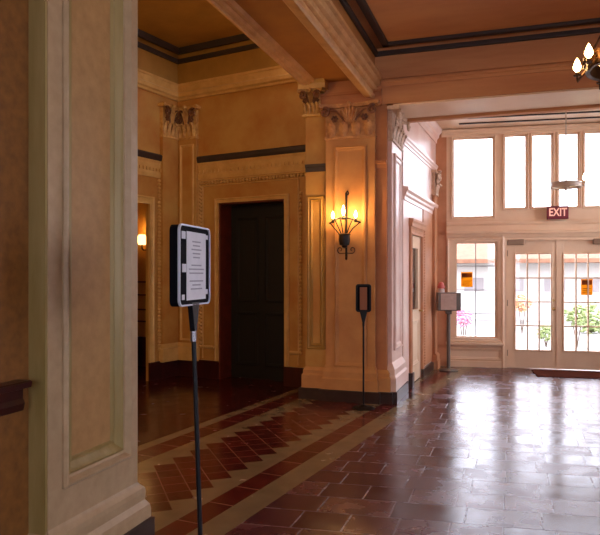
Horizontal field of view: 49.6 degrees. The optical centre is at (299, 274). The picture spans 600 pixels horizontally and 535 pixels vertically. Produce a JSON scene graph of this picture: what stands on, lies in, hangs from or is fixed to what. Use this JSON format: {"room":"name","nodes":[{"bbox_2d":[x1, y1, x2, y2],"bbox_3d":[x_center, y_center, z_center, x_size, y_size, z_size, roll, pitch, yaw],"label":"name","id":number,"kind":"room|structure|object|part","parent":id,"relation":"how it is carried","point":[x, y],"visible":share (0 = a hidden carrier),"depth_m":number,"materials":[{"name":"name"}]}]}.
{"room":"building lobby","nodes":[
{"label":"building lobby","id":0,"kind":"room"},
{"bbox_2d":[0,0,27,534],"bbox_3d":[-2.580,-0.425,-0.031,0.560,3.950,6.720,0,0,18],"label":"wall","id":1,"kind":"structure","parent":0,"point":[13,13],"depth_m":2.96,"materials":[{"name":"brown paint"}]},
{"bbox_2d":[0,379,31,416],"bbox_3d":[-2.292,0.547,-0.179,0.080,0.140,6.620,0,0,18],"label":"trim","id":2,"kind":"structure","parent":1,"relation":"attached to","point":[11,392],"depth_m":2.89,"materials":[{"name":"red wood"}]},
{"bbox_2d":[138,203,145,366],"bbox_3d":[-3.561,-0.050,9.270,2.050,3.200,4.200,0,0,29],"label":"wall","id":3,"kind":"structure","parent":0,"point":[141,206],"depth_m":11.07,"materials":[{"name":"paint"}]},
{"bbox_2d":[138,234,145,250],"bbox_3d":[-2.647,-0.542,10.935,0.157,0.272,0.200,0,0,18],"label":"wall lamp","id":4,"kind":"object","parent":3,"relation":"attached to","point":[141,238],"visible":0.83,"depth_m":10.86,"materials":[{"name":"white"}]},
{"bbox_3d":[-2.654,-0.593,10.916,0.157,0.170,0.160,0,0,18],"label":"lamp shade","id":5,"kind":"part","parent":4,"relation":"part of","materials":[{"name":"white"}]},
{"bbox_3d":[-2.550,0.828,10.979,1.940,1.445,0.030,0,0,29],"label":"wainscot rail","id":6,"kind":"part","parent":3,"relation":"part of","materials":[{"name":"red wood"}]},
{"bbox_2d":[138,29,178,380],"bbox_3d":[-3.612,-0.950,6.890,0.190,5.000,7.800,0,0,29],"label":"wall","id":7,"kind":"structure","parent":0,"point":[157,58],"depth_m":9.52,"materials":[{"name":"paint"}]},
{"bbox_3d":[-2.513,0.067,8.905,0.035,2.425,1.500,0,0,29],"label":"opening casing","id":8,"kind":"part","parent":7,"relation":"part of","materials":[{"name":"beige paint"}]},
{"bbox_3d":[-3.712,-1.565,6.774,0.030,0.250,7.500,0,0,29],"label":"frieze moulding","id":9,"kind":"part","parent":7,"relation":"part of","materials":[{"name":"beige paint"}]},
{"bbox_3d":[-3.692,-2.810,6.763,0.075,0.260,7.500,0,0,29],"label":"cornice","id":10,"kind":"part","parent":7,"relation":"part of","materials":[{"name":"beige paint"}]},
{"bbox_3d":[-2.092,-0.150,9.661,0.049,2.552,0.051,0,0,18],"label":"bead moulding","id":11,"kind":"part","parent":7,"relation":"part of","materials":[{"name":"beige paint"}]},
{"bbox_3d":[-3.712,1.415,6.774,0.030,0.270,7.500,0,0,29],"label":"baseboard","id":12,"kind":"part","parent":7,"relation":"part of","materials":[{"name":"red wood"}]},
{"bbox_2d":[138,0,243,47],"bbox_3d":[-4.048,-3.525,6.868,7.000,0.150,9.900,0,0,18],"label":"ceiling","id":13,"kind":"structure","parent":0,"point":[180,23],"depth_m":8.88,"materials":[{"name":"beige paint"}]},
{"bbox_2d":[178,34,305,386],"bbox_3d":[-0.864,-0.950,9.579,2.850,5.000,0.460,0,0,29],"label":"wall","id":14,"kind":"structure","parent":0,"point":[252,126],"depth_m":9.47,"materials":[{"name":"paint"}]},
{"bbox_2d":[158,102,200,362],"bbox_3d":[-1.807,-0.637,9.749,0.480,3.874,0.487,0,0,29],"label":"pilaster","id":15,"kind":"object","parent":14,"relation":"attached to","point":[178,135],"visible":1,"depth_m":9.82,"materials":[{"name":"paint"}]},
{"bbox_3d":[-1.723,-0.491,9.877,0.262,2.982,0.021,0,0,29],"label":"panel frame","id":16,"kind":"part","parent":15,"relation":"part of","materials":[{"name":"beige paint"}]},
{"bbox_3d":[-0.796,-2.810,9.395,2.550,0.260,0.075,0,0,29],"label":"cornice","id":17,"kind":"part","parent":14,"relation":"part of","materials":[{"name":"beige paint"}]},
{"bbox_3d":[-0.785,1.415,9.415,2.550,0.270,0.030,0,0,29],"label":"baseboard","id":18,"kind":"part","parent":14,"relation":"part of","materials":[{"name":"red wood"}]},
{"bbox_3d":[-0.785,-1.565,9.415,2.550,0.250,0.030,0,0,29],"label":"frieze moulding","id":19,"kind":"part","parent":14,"relation":"part of","materials":[{"name":"beige paint"}]},
{"bbox_3d":[-0.714,0.081,9.376,1.280,2.437,0.028,0,0,29],"label":"door casing","id":20,"kind":"part","parent":14,"relation":"part of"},
{"bbox_3d":[-0.636,-0.088,9.335,2.044,2.677,0.420,0,0,18],"label":"panel moulding","id":21,"kind":"part","parent":14,"relation":"part of","materials":[{"name":"beige paint"}]},
{"bbox_3d":[-0.640,-0.151,9.334,2.035,2.513,0.045,0,0,29],"label":"bead moulding","id":22,"kind":"part","parent":14,"relation":"part of","materials":[{"name":"beige paint"}]},
{"bbox_2d":[231,203,283,381],"bbox_3d":[-0.573,0.251,9.629,1.100,2.597,0.108,0,0,29],"label":"door","id":23,"kind":"structure","parent":14,"relation":"in","point":[257,231],"depth_m":9.66,"materials":[{"name":"brown wood"}]},
{"bbox_2d":[207,0,381,98],"bbox_3d":[-1.362,-2.870,2.346,1.000,1.460,12.000,0,0,18],"label":"beam","id":24,"kind":"structure","parent":0,"point":[310,40],"depth_m":6.43,"materials":[{"name":"paint"}]},
{"bbox_3d":[-1.743,-2.395,2.470,0.200,0.110,11.995,0,0,18],"label":"edge moulding","id":25,"kind":"part","parent":24,"relation":"part of","materials":[{"name":"paint"}]},
{"bbox_3d":[-1.026,-2.288,2.232,0.290,0.295,11.995,0,0,18],"label":"crown moulding","id":26,"kind":"part","parent":24,"relation":"part of","materials":[{"name":"paint"}]},
{"bbox_2d":[138,366,599,534],"bbox_3d":[-0.903,1.610,4.117,14.700,0.120,15.650,0,0,18],"label":"floor","id":27,"kind":"structure","parent":0,"point":[467,450],"depth_m":5.55,"materials":[{"name":"tile"}]},
{"bbox_2d":[28,0,154,534],"bbox_3d":[-1.366,-0.425,3.482,0.800,3.950,0.895,0,0,18],"label":"pier","id":28,"kind":"object","parent":27,"relation":"on","point":[83,54],"visible":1,"depth_m":3.32,"materials":[{"name":"paint"}]},
{"bbox_3d":[-1.366,1.295,3.482,0.770,0.210,0.865,0,0,18],"label":"moulding","id":29,"kind":"part","parent":28,"relation":"part of","materials":[{"name":"paint"}]},
{"bbox_3d":[-1.096,-0.588,3.401,0.006,3.025,0.374,0,0,18],"label":"panel","id":30,"kind":"part","parent":28,"relation":"part of","materials":[{"name":"paint"}]},
{"bbox_3d":[-1.073,-0.588,3.394,0.049,3.125,0.474,0,0,18],"label":"panel moulding","id":31,"kind":"part","parent":28,"relation":"part of","materials":[{"name":"beige paint"}]},
{"bbox_3d":[-1.062,-0.588,3.390,0.074,3.225,0.574,0,0,18],"label":"panel frame","id":32,"kind":"part","parent":28,"relation":"part of","materials":[{"name":"paint"}]},
{"bbox_2d":[169,223,209,534],"bbox_3d":[-0.398,0.667,2.842,0.260,1.766,0.367,0,0,18],"label":"sign stand","id":33,"kind":"object","parent":27,"relation":"on","point":[189,245],"visible":1,"depth_m":2.83,"materials":[{"name":"black metal"}]},
{"bbox_3d":[-0.463,-0.042,2.869,0.010,0.349,0.358,0,0,13],"label":"sign frame","id":34,"kind":"part","parent":33,"relation":"part of","materials":[{"name":"grey plastic"}]},
{"bbox_2d":[296,78,410,404],"bbox_3d":[0.718,-0.600,8.350,1.275,4.300,1.085,0,0,18],"label":"pier","id":35,"kind":"object","parent":27,"relation":"on","point":[354,142],"visible":1,"depth_m":7.97,"materials":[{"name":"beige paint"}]},
{"bbox_3d":[0.204,-0.031,8.132,0.240,1.922,0.030,0,0,18],"label":"panel frame","id":36,"kind":"part","parent":35,"relation":"part of","materials":[{"name":"beige paint"}]},
{"bbox_2d":[329,190,360,259],"bbox_3d":[0.542,-0.606,7.890,0.399,0.854,0.180,0,0,18],"label":"wall sconce","id":37,"kind":"object","parent":35,"relation":"attached to","point":[344,238],"visible":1,"depth_m":7.84,"materials":[{"name":"metal"}]},
{"bbox_3d":[0.569,-0.621,7.922,0.055,0.824,0.100,0,0,18],"label":"plate","id":38,"kind":"part","parent":37,"relation":"part of","materials":[{"name":"metal"}]},
{"bbox_3d":[0.686,1.260,8.397,1.120,0.300,0.955,0,0,18],"label":"moulding","id":39,"kind":"part","parent":35,"relation":"part of","materials":[{"name":"paint"}]},
{"bbox_3d":[0.610,-0.227,7.947,0.409,2.706,0.027,0,0,18],"label":"panel frame","id":40,"kind":"part","parent":35,"relation":"part of","materials":[{"name":"paint"}]},
{"bbox_3d":[0.528,-2.155,8.014,0.970,0.210,0.050,0,0,18],"label":"impost moulding","id":41,"kind":"part","parent":35,"relation":"part of","materials":[{"name":"pink paint"}]},
{"bbox_3d":[1.117,1.240,8.299,0.370,0.340,0.860,0,0,18],"label":"moulding","id":42,"kind":"part","parent":35,"relation":"part of","materials":[{"name":"pink paint"}]},
{"bbox_3d":[1.252,-0.285,8.255,0.033,2.430,0.540,0,0,18],"label":"panel frame","id":43,"kind":"part","parent":35,"relation":"part of","materials":[{"name":"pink paint"}]},
{"bbox_2d":[352,284,374,410],"bbox_3d":[0.737,0.828,7.547,0.260,1.444,0.260,0,0,18],"label":"sign stand","id":44,"kind":"object","parent":27,"relation":"on","point":[363,291],"visible":1,"depth_m":7.54,"materials":[{"name":"black metal"}]},
{"bbox_3d":[0.736,0.268,7.540,0.179,0.324,0.010,0,0,10],"label":"sign frame","id":45,"kind":"part","parent":44,"relation":"part of","materials":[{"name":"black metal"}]},
{"bbox_2d":[436,292,460,371],"bbox_3d":[2.410,0.917,10.550,0.401,1.266,0.308,0,0,18],"label":"display stand","id":46,"kind":"object","parent":27,"relation":"on","point":[448,302],"visible":1,"depth_m":10.46,"materials":[{"name":"grey metal"}]},
{"bbox_2d":[437,282,444,292],"bbox_3d":[2.291,0.198,10.559,0.130,0.172,0.127,0,0,18],"label":"bottle","id":47,"kind":"object","parent":46,"relation":"on","point":[440,286],"visible":1,"depth_m":10.52,"materials":[{"name":"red plastic"}]},
{"bbox_2d":[532,370,599,378],"bbox_3d":[4.215,1.543,10.106,1.088,0.014,0.680,0,0,12],"label":"door mat","id":48,"kind":"object","parent":27,"relation":"on","point":[539,373],"visible":1,"depth_m":10.04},
{"bbox_2d":[402,121,441,387],"bbox_3d":[1.801,-0.460,9.858,0.312,4.020,2.650,0,0,21],"label":"wall","id":49,"kind":"structure","parent":0,"point":[419,154],"depth_m":9.63,"materials":[{"name":"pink paint"}]},
{"bbox_3d":[1.711,0.380,9.411,0.113,2.340,1.038,0,0,18],"label":"door casing","id":50,"kind":"part","parent":49,"relation":"part of","materials":[{"name":"beige paint"}]},
{"bbox_2d":[413,236,423,381],"bbox_3d":[1.624,0.490,9.445,0.258,2.120,0.796,0,0,21],"label":"door","id":51,"kind":"structure","parent":49,"relation":"in","point":[416,240],"depth_m":9.61,"materials":[{"name":"beige paint"}]},
{"bbox_3d":[1.642,0.070,9.438,0.006,0.960,0.516,0,0,21],"label":"glass","id":52,"kind":"part","parent":51,"relation":"part of","materials":[{"name":"glass"}]},
{"bbox_3d":[1.677,0.975,9.425,0.021,0.650,0.476,0,0,21],"label":"panel moulding","id":53,"kind":"part","parent":51,"relation":"part of","materials":[{"name":"beige paint"}]},
{"bbox_3d":[1.903,1.450,9.925,0.055,0.200,2.152,0,0,21],"label":"baseboard","id":54,"kind":"part","parent":49,"relation":"part of","materials":[{"name":"tile"}]},
{"bbox_3d":[1.885,-1.735,9.799,0.113,1.470,2.600,0,0,21],"label":"cornice","id":55,"kind":"part","parent":49,"relation":"part of","materials":[{"name":"pink paint"}]},
{"bbox_3d":[1.906,0.300,9.956,0.036,2.140,0.040,0,0,18],"label":"bead moulding","id":56,"kind":"part","parent":49,"relation":"part of","materials":[{"name":"beige paint"}]},
{"bbox_3d":[2.080,0.200,10.449,0.012,2.400,1.146,0,0,21],"label":"wall panel","id":57,"kind":"part","parent":49,"relation":"part of","materials":[{"name":"beige paint"}]},
{"bbox_2d":[431,169,441,369],"bbox_3d":[2.259,-0.096,10.769,0.173,3.292,0.356,0,0,18],"label":"pilaster","id":58,"kind":"object","parent":49,"relation":"attached to","point":[436,175],"visible":0.98,"depth_m":10.68,"materials":[{"name":"paint"}]},
{"bbox_2d":[347,0,599,48],"bbox_3d":[2.265,-2.825,1.147,6.820,0.150,12.000,0,0,18],"label":"ceiling","id":59,"kind":"structure","parent":0,"point":[398,20],"depth_m":6.86,"materials":[{"name":"paint"}]},
{"bbox_2d":[339,0,599,56],"bbox_3d":[2.265,-2.705,1.146,6.818,0.110,11.999,0,0,18],"label":"trim","id":60,"kind":"structure","parent":59,"relation":"attached to","point":[363,5],"depth_m":7.31,"materials":[{"name":"black paint"}]},
{"bbox_2d":[573,35,599,89],"bbox_3d":[2.342,-2.058,4.492,0.789,1.384,0.791,0,0,-36],"label":"chandelier","id":61,"kind":"object","parent":59,"relation":"hanging from","point":[592,71],"visible":1,"depth_m":4.57,"materials":[{"name":"brown metal"}]},
{"bbox_3d":[2.004,-1.519,4.701,0.056,0.104,0.053,0,0,18],"label":"flame bulb","id":62,"kind":"part","parent":61,"relation":"part of","materials":[{"name":"white glass"}]},
{"bbox_3d":[2.026,-1.435,4.694,0.102,0.094,0.053,0,0,18],"label":"candle arm","id":63,"kind":"part","parent":61,"relation":"part of","materials":[{"name":"brown metal"}]},
{"bbox_3d":[1.955,-1.519,4.401,0.056,0.104,0.053,0,0,18],"label":"flame bulb","id":64,"kind":"part","parent":61,"relation":"part of","materials":[{"name":"white glass"}]},
{"bbox_3d":[1.977,-1.435,4.408,0.103,0.093,0.053,0,0,-18],"label":"candle arm","id":65,"kind":"part","parent":61,"relation":"part of","materials":[{"name":"brown metal"}]},
{"bbox_3d":[2.168,-1.875,4.495,0.343,0.725,0.024,0,0,1],"label":"chain","id":66,"kind":"part","parent":61,"relation":"part of","materials":[{"name":"brown metal"}]},
{"bbox_2d":[375,24,599,122],"bbox_3d":[4.277,-2.460,7.230,6.820,0.880,0.905,0,0,18],"label":"beam","id":67,"kind":"structure","parent":0,"point":[532,76],"depth_m":7.58,"materials":[{"name":"paint"}]},
{"bbox_3d":[4.189,-2.330,6.806,6.720,0.100,0.045,0,0,18],"label":"fascia moulding","id":68,"kind":"part","parent":67,"relation":"part of","materials":[{"name":"paint"}]},
{"bbox_3d":[4.371,-2.061,7.165,6.600,0.021,0.690,0,0,18],"label":"soffit panel","id":69,"kind":"part","parent":67,"relation":"part of","materials":[{"name":"beige paint"}]},
{"bbox_2d":[436,129,599,367],"bbox_3d":[4.494,-0.485,10.657,4.550,4.070,0.245,0,0,12],"label":"wall","id":70,"kind":"structure","parent":0,"point":[529,223],"depth_m":10.87,"materials":[{"name":"beige paint"}]},
{"bbox_2d":[453,137,493,216],"bbox_3d":[2.942,-1.652,11.044,0.669,1.349,0.070,0,0,12],"label":"window","id":71,"kind":"structure","parent":70,"relation":"in","point":[476,138],"depth_m":10.97,"materials":[{"name":"beige paint"}]},
{"bbox_3d":[2.940,0.253,10.939,0.908,1.758,0.035,0,0,12],"label":"window casing","id":72,"kind":"part","parent":70,"relation":"part of","materials":[{"name":"beige paint"}]},
{"bbox_3d":[2.935,1.155,10.917,0.948,0.043,0.080,0,0,12],"label":"window sill","id":73,"kind":"part","parent":70,"relation":"part of","materials":[{"name":"beige paint"}]},
{"bbox_2d":[455,242,495,337],"bbox_3d":[2.981,0.253,11.035,0.668,1.618,0.070,0,0,12],"label":"window","id":74,"kind":"structure","parent":70,"relation":"in","point":[456,243],"depth_m":11.01,"materials":[{"name":"beige paint"}]},
{"bbox_2d":[461,272,472,286],"bbox_3d":[2.836,0.077,11.057,0.190,0.256,0.004,0,0,12],"label":"notice","id":75,"kind":"object","parent":74,"relation":"attached to","point":[466,277],"visible":1,"depth_m":11.05,"materials":[{"name":"orange paper"}]},
{"bbox_2d":[462,273,471,276],"bbox_3d":[2.836,0.072,11.055,0.170,0.204,0.001,0,0,12],"label":"print","id":76,"kind":"object","parent":75,"relation":"attached to","point":[463,274],"depth_m":11.05,"materials":[{"name":"brown paper"}]},
{"bbox_3d":[2.942,1.331,10.946,0.868,0.199,0.021,0,0,12],"label":"panel moulding","id":77,"kind":"part","parent":70,"relation":"part of","materials":[{"name":"beige paint"}]},
{"bbox_3d":[4.233,1.500,10.658,3.573,0.100,0.035,0,0,12],"label":"baseboard","id":78,"kind":"part","parent":70,"relation":"part of","materials":[{"name":"beige paint"}]},
{"bbox_2d":[505,134,526,207],"bbox_3d":[3.607,-1.726,10.899,0.357,1.232,0.070,0,0,12],"label":"window","id":79,"kind":"structure","parent":70,"relation":"in","point":[525,135],"depth_m":10.83,"materials":[{"name":"beige paint"}]},
{"bbox_2d":[441,123,599,136],"bbox_3d":[4.502,-2.400,10.578,4.300,0.120,0.075,0,0,12],"label":"trim","id":80,"kind":"structure","parent":70,"relation":"attached to","point":[583,126],"depth_m":10.75,"materials":[{"name":"beige paint"}]},
{"bbox_3d":[4.228,-0.771,10.633,3.573,0.250,0.085,0,0,12],"label":"transom moulding","id":81,"kind":"part","parent":70,"relation":"part of","materials":[{"name":"beige paint"}]},
{"bbox_3d":[4.235,-1.660,10.664,3.417,1.423,0.022,0,0,12],"label":"transom window casing","id":82,"kind":"part","parent":70,"relation":"part of","materials":[{"name":"beige paint"}]},
{"bbox_2d":[507,239,558,368],"bbox_3d":[3.854,0.470,10.784,0.824,2.158,0.120,0,0,12],"label":"door","id":83,"kind":"structure","parent":70,"relation":"in","point":[516,358],"depth_m":10.79,"materials":[{"name":"beige paint"}]},
{"bbox_2d":[532,133,551,207],"bbox_3d":[4.019,-1.726,10.809,0.328,1.232,0.070,0,0,12],"label":"window","id":84,"kind":"structure","parent":70,"relation":"in","point":[548,134],"depth_m":10.80,"materials":[{"name":"beige paint"}]},
{"bbox_3d":[4.233,0.444,10.655,1.783,2.213,0.040,0,0,12],"label":"door casing","id":85,"kind":"part","parent":70,"relation":"part of","materials":[{"name":"beige paint"}]},
{"bbox_2d":[547,206,568,218],"bbox_3d":[4.197,-1.017,10.591,0.330,0.212,0.060,0,0,12],"label":"exit sign","id":86,"kind":"object","parent":70,"relation":"attached to","point":[553,212],"visible":1,"depth_m":10.57,"materials":[{"name":"red plastic"}]},
{"bbox_2d":[559,132,578,206],"bbox_3d":[4.420,-1.726,10.722,0.323,1.232,0.070,0,0,12],"label":"window","id":87,"kind":"structure","parent":70,"relation":"in","point":[571,133],"depth_m":10.66,"materials":[{"name":"beige paint"}]},
{"bbox_2d":[559,238,599,369],"bbox_3d":[4.639,0.470,10.615,0.807,2.158,0.115,0,0,12],"label":"door","id":88,"kind":"structure","parent":70,"relation":"in","point":[575,359],"depth_m":10.65,"materials":[{"name":"beige paint"}]},
{"bbox_2d":[581,279,592,294],"bbox_3d":[4.690,0.197,10.631,0.176,0.262,0.004,0,0,12],"label":"notice","id":89,"kind":"object","parent":88,"relation":"attached to","point":[583,281],"visible":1,"depth_m":10.63,"materials":[{"name":"orange paper"}]},
{"bbox_2d":[582,280,591,290],"bbox_3d":[4.690,0.191,10.630,0.156,0.210,0.001,0,0,12],"label":"print","id":90,"kind":"object","parent":89,"relation":"attached to","point":[584,282],"depth_m":10.63,"materials":[{"name":"brown paper"}]},
{"bbox_2d":[585,131,599,206],"bbox_3d":[4.815,-1.726,10.636,0.333,1.232,0.070,0,0,12],"label":"window","id":91,"kind":"structure","parent":70,"relation":"in","point":[593,132],"depth_m":10.62,"materials":[{"name":"beige paint"}]},
{"bbox_2d":[436,109,599,129],"bbox_3d":[4.011,-2.545,9.659,4.850,0.150,3.540,0,0,18],"label":"ceiling","id":92,"kind":"structure","parent":0,"point":[445,124],"depth_m":10.46,"materials":[{"name":"beige paint"}]},
{"bbox_2d":[459,111,599,124],"bbox_3d":[4.513,-2.465,9.975,4.020,0.030,0.410,0,0,12],"label":"trim","id":93,"kind":"structure","parent":92,"relation":"attached to","point":[582,111],"depth_m":10.18,"materials":[{"name":"paint"}]},
{"bbox_2d":[550,111,586,190],"bbox_3d":[3.759,-1.829,9.184,0.428,1.282,0.428,0,0,-26],"label":"chandelier","id":94,"kind":"object","parent":92,"relation":"hanging from","point":[565,185],"visible":0.91,"depth_m":9.17,"materials":[{"name":"beige paint"}]},
{"bbox_3d":[3.759,-1.899,9.184,0.021,1.142,0.024,0,0,18],"label":"hanging chain","id":95,"kind":"part","parent":94,"relation":"part of","materials":[{"name":"beige paint"}]},
{"label":"outside","id":96,"kind":"structure","parent":0,"visible":0},
{"bbox_2d":[457,319,599,370],"bbox_3d":[15.964,1.725,32.348,70.000,0.150,48.550,0,0,18],"label":"ground","id":97,"kind":"structure","parent":96,"point":[483,327],"depth_m":17.73,"materials":[{"name":"white concrete"}]},
{"bbox_2d":[457,307,473,335],"bbox_3d":[3.668,1.186,14.600,0.438,0.930,0.440,0,0,-24],"label":"shrub","id":98,"kind":"object","parent":97,"relation":"on","point":[463,317],"visible":0.83,"depth_m":14.49,"materials":[{"name":"pink plant"}]},
{"bbox_3d":[3.669,1.296,14.586,0.197,0.710,0.024,0,0,18],"label":"stem","id":99,"kind":"part","parent":98,"relation":"part of","materials":[{"name":"brown"}]},
{"bbox_2d":[516,294,532,333],"bbox_3d":[6.155,1.083,18.000,0.553,1.136,0.540,0,0,18],"label":"shrub","id":100,"kind":"object","parent":97,"relation":"on","point":[519,305],"visible":0.68,"depth_m":17.93,"materials":[{"name":"brown plant"}]},
{"bbox_3d":[6.141,1.212,17.981,0.221,0.878,0.024,0,0,18],"label":"stem","id":101,"kind":"part","parent":100,"relation":"part of","materials":[{"name":"brown plant"}]},
{"bbox_2d":[457,243,599,320],"bbox_3d":[12.542,-0.200,25.186,25.000,3.700,7.500,0,0,18],"label":"building","id":102,"kind":"structure","parent":97,"relation":"on","point":[485,253],"depth_m":23.53,"materials":[{"name":"grey paint"}]},
{"bbox_2d":[537,327,550,346],"bbox_3d":[5.669,1.395,14.971,0.432,0.515,0.401,0,0,-17],"label":"shrub","id":103,"kind":"object","parent":97,"relation":"on","point":[542,329],"visible":0.72,"depth_m":14.88,"materials":[{"name":"green plant"}]},
{"bbox_2d":[564,304,591,347],"bbox_3d":[6.284,1.155,14.759,0.598,0.994,0.534,0,0,-33],"label":"shrub","id":104,"kind":"object","parent":97,"relation":"on","point":[570,317],"visible":0.86,"depth_m":14.69,"materials":[{"name":"green plant"}]},
{"bbox_3d":[6.295,1.291,14.771,0.244,0.722,0.024,0,0,18],"label":"stem","id":105,"kind":"part","parent":104,"relation":"part of","materials":[{"name":"brown plant"}]},
{"bbox_2d":[577,303,599,333],"bbox_3d":[8.222,1.249,18.335,0.966,0.947,0.956,0,0,18],"label":"shrub","id":106,"kind":"object","parent":97,"relation":"on","point":[594,322],"visible":0.47,"depth_m":18.15,"materials":[{"name":"green plant"}]}
]}

